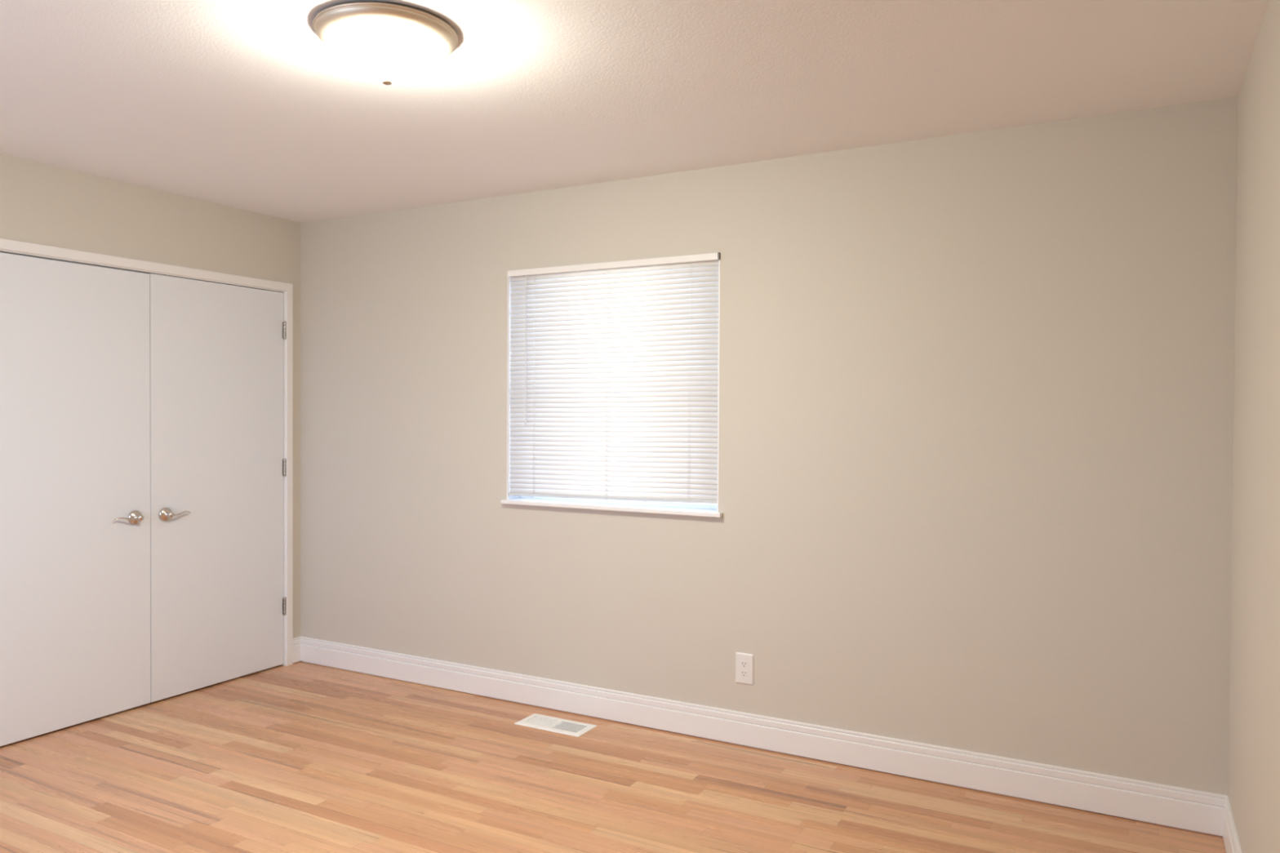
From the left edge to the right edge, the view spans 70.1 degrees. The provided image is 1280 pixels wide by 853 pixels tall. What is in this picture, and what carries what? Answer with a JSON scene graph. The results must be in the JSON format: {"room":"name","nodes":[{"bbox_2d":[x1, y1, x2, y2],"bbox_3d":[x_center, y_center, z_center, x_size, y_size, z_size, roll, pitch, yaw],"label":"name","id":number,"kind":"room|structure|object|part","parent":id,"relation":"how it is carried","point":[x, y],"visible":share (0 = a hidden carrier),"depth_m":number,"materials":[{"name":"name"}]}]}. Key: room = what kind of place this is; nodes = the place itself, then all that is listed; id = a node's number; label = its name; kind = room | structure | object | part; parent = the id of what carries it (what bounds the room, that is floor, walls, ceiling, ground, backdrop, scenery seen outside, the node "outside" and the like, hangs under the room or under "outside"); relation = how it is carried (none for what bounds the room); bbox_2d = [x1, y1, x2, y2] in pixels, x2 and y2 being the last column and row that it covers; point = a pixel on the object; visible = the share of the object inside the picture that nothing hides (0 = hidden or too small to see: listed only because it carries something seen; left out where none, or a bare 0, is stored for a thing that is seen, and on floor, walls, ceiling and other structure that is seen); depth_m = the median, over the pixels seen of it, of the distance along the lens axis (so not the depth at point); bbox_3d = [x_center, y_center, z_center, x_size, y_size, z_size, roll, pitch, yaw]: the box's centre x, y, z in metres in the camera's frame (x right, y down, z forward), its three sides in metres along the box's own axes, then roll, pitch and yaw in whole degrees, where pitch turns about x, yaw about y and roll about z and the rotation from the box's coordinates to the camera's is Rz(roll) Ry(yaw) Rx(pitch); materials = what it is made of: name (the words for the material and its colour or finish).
{"room":"empty bedroom","nodes":[
{"label":"empty bedroom","id":0,"kind":"room"},
{"bbox_2d":[0,153,300,638],"bbox_3d":[-2.892,0.109,3.383,0.140,2.480,3.950,1,1,28],"label":"wall","id":1,"kind":"structure","parent":0,"point":[41,203],"depth_m":4.31,"materials":[{"name":"beige paint"}]},
{"bbox_2d":[0,252,151,746],"bbox_3d":[-2.490,0.299,3.970,0.089,2.028,0.775,1,1,28],"label":"door","id":2,"kind":"structure","parent":1,"relation":"in","point":[75,628],"depth_m":3.99,"materials":[{"name":"white paint"}]},
{"bbox_3d":[-2.344,0.424,4.186,0.026,0.027,0.132,1,1,33],"label":"lever","id":3,"kind":"part","parent":2,"relation":"part of","materials":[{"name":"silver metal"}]},
{"bbox_3d":[-2.338,0.423,4.242,0.030,0.067,0.067,1,1,28],"label":"handle","id":4,"kind":"part","parent":2,"relation":"part of","materials":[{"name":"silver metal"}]},
{"bbox_2d":[0,238,293,665],"bbox_3d":[-2.367,0.272,4.344,0.152,2.093,1.636,1,1,28],"label":"trim","id":5,"kind":"structure","parent":1,"relation":"attached to","point":[6,246],"depth_m":4.98,"materials":[{"name":"white paint"}]},
{"bbox_2d":[148,273,285,702],"bbox_3d":[-2.120,0.290,4.654,0.089,2.031,0.774,1,1,28],"label":"door","id":6,"kind":"structure","parent":1,"relation":"in","point":[218,464],"depth_m":4.62,"materials":[{"name":"white paint"}]},
{"bbox_3d":[-2.266,0.421,4.375,0.030,0.067,0.067,1,1,28],"label":"handle","id":7,"kind":"part","parent":6,"relation":"part of","materials":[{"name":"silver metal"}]},
{"bbox_3d":[-2.222,0.421,4.411,0.026,0.027,0.132,1,1,24],"label":"lever","id":8,"kind":"part","parent":6,"relation":"part of","materials":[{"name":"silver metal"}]},
{"bbox_2d":[293,636,300,663],"bbox_3d":[-2.830,1.260,3.363,0.014,0.138,3.950,1,1,28],"label":"baseboard","id":9,"kind":"structure","parent":1,"relation":"attached to","point":[296,641],"depth_m":5.06,"materials":[{"name":"white paint"}]},
{"bbox_2d":[0,661,1226,852],"bbox_3d":[-1.281,1.350,2.525,5.239,0.001,3.990,1,1,28],"label":"floor","id":10,"kind":"structure","parent":0,"point":[300,757],"depth_m":3.35,"materials":[{"name":"brown wood"}]},
{"bbox_2d":[514,713,597,737],"bbox_3d":[-0.377,1.391,4.077,0.340,0.127,0.156,1,1,28],"label":"floor vent","id":11,"kind":"object","parent":10,"relation":"in","point":[553,724],"visible":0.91,"depth_m":4.07,"materials":[{"name":"white metal"}]},
{"bbox_2d":[0,0,1269,222],"bbox_3d":[-1.237,-1.150,2.473,5.409,0.120,4.230,1,1,28],"label":"ceiling","id":12,"kind":"structure","parent":0,"point":[242,104],"depth_m":2.91,"materials":[{"name":"paint"}]},
{"bbox_2d":[312,0,457,85],"bbox_3d":[-0.696,-1.014,2.511,0.384,0.147,0.384,1,1,28],"label":"ceiling light","id":13,"kind":"object","parent":12,"relation":"attached to","point":[388,43],"visible":1,"depth_m":2.40,"materials":[{"name":"white glass"}]},
{"bbox_3d":[-0.696,-1.011,2.511,0.314,0.094,0.314,1,1,28],"label":"lamp shade","id":14,"kind":"part","parent":13,"relation":"part of","materials":[{"name":"white glass"}]},
{"bbox_2d":[300,96,1238,795],"bbox_3d":[0.052,0.115,4.086,4.649,2.480,0.090,1,1,28],"label":"wall","id":15,"kind":"structure","parent":0,"point":[975,389],"depth_m":3.58,"materials":[{"name":"beige paint"}]},
{"bbox_2d":[501,257,722,517],"bbox_3d":[-0.123,-0.191,4.195,1.184,1.179,0.180,1,1,28],"label":"window","id":16,"kind":"structure","parent":15,"relation":"in","point":[639,506],"depth_m":4.18,"materials":[{"name":"white paint"}]},
{"bbox_3d":[-0.138,0.368,4.175,1.146,0.018,0.120,1,1,28],"label":"sill","id":17,"kind":"part","parent":16,"relation":"part of","materials":[{"name":"white paint"}]},
{"bbox_2d":[507,252,719,503],"bbox_3d":[-0.147,-0.202,4.143,1.106,1.082,0.051,1,1,28],"label":"window blind","id":18,"kind":"object","parent":16,"relation":"attached to","point":[614,366],"visible":1,"depth_m":4.13,"materials":[{"name":"white plastic"}]},
{"bbox_3d":[-0.499,-0.200,4.346,0.010,1.037,0.020,1,1,28],"label":"ladder cord","id":19,"kind":"part","parent":18,"relation":"part of","materials":[{"name":"white fabric"}]},
{"bbox_3d":[-0.148,-0.198,4.156,0.010,1.032,0.020,1,1,28],"label":"ladder cord","id":20,"kind":"part","parent":18,"relation":"part of","materials":[{"name":"white fabric"}]},
{"bbox_3d":[-0.147,0.325,4.162,1.095,0.028,0.021,1,1,28],"label":"rail","id":21,"kind":"part","parent":18,"relation":"part of","materials":[{"name":"white plastic"}]},
{"bbox_3d":[0.218,-0.196,3.957,0.010,1.026,0.020,1,1,28],"label":"ladder cord","id":22,"kind":"part","parent":18,"relation":"part of","materials":[{"name":"white fabric"}]},
{"bbox_3d":[-0.103,0.089,4.239,1.112,0.547,0.024,1,1,28],"label":"sash","id":23,"kind":"part","parent":16,"relation":"part of","materials":[{"name":"white paint"}]},
{"bbox_2d":[735,652,753,684],"bbox_3d":[0.438,1.016,3.831,0.080,0.129,0.008,1,1,28],"label":"power outlet","id":24,"kind":"object","parent":15,"relation":"attached to","point":[744,661],"visible":1,"depth_m":3.83,"materials":[{"name":"white plastic"}]},
{"bbox_2d":[740,670,747,677],"bbox_3d":[0.437,1.036,3.829,0.034,0.028,0.002,1,1,28],"label":"receptacle","id":25,"kind":"object","parent":24,"relation":"attached to","point":[744,673],"depth_m":3.83,"materials":[{"name":"white plastic"}]},
{"bbox_2d":[740,660,747,667],"bbox_3d":[0.437,0.997,3.828,0.034,0.028,0.002,1,1,28],"label":"receptacle","id":26,"kind":"object","parent":24,"relation":"attached to","point":[744,664],"depth_m":3.83,"materials":[{"name":"white plastic"}]},
{"bbox_2d":[300,635,1227,836],"bbox_3d":[0.021,1.266,4.056,4.369,0.138,0.014,1,1,28],"label":"baseboard","id":27,"kind":"structure","parent":15,"relation":"attached to","point":[1197,811],"depth_m":3.67,"materials":[{"name":"white paint"}]},
{"bbox_2d":[1227,0,1279,852],"bbox_3d":[1.073,0.160,1.237,0.140,2.480,3.950,1,1,28],"label":"wall","id":28,"kind":"structure","parent":0,"point":[1254,728],"depth_m":2.42,"materials":[{"name":"beige paint"}]},
{"bbox_2d":[1222,795,1242,852],"bbox_3d":[0.999,1.310,1.289,0.014,0.138,3.950,1,1,28],"label":"baseboard","id":29,"kind":"structure","parent":28,"relation":"attached to","point":[1232,844],"depth_m":2.85,"materials":[{"name":"white paint"}]}
]}

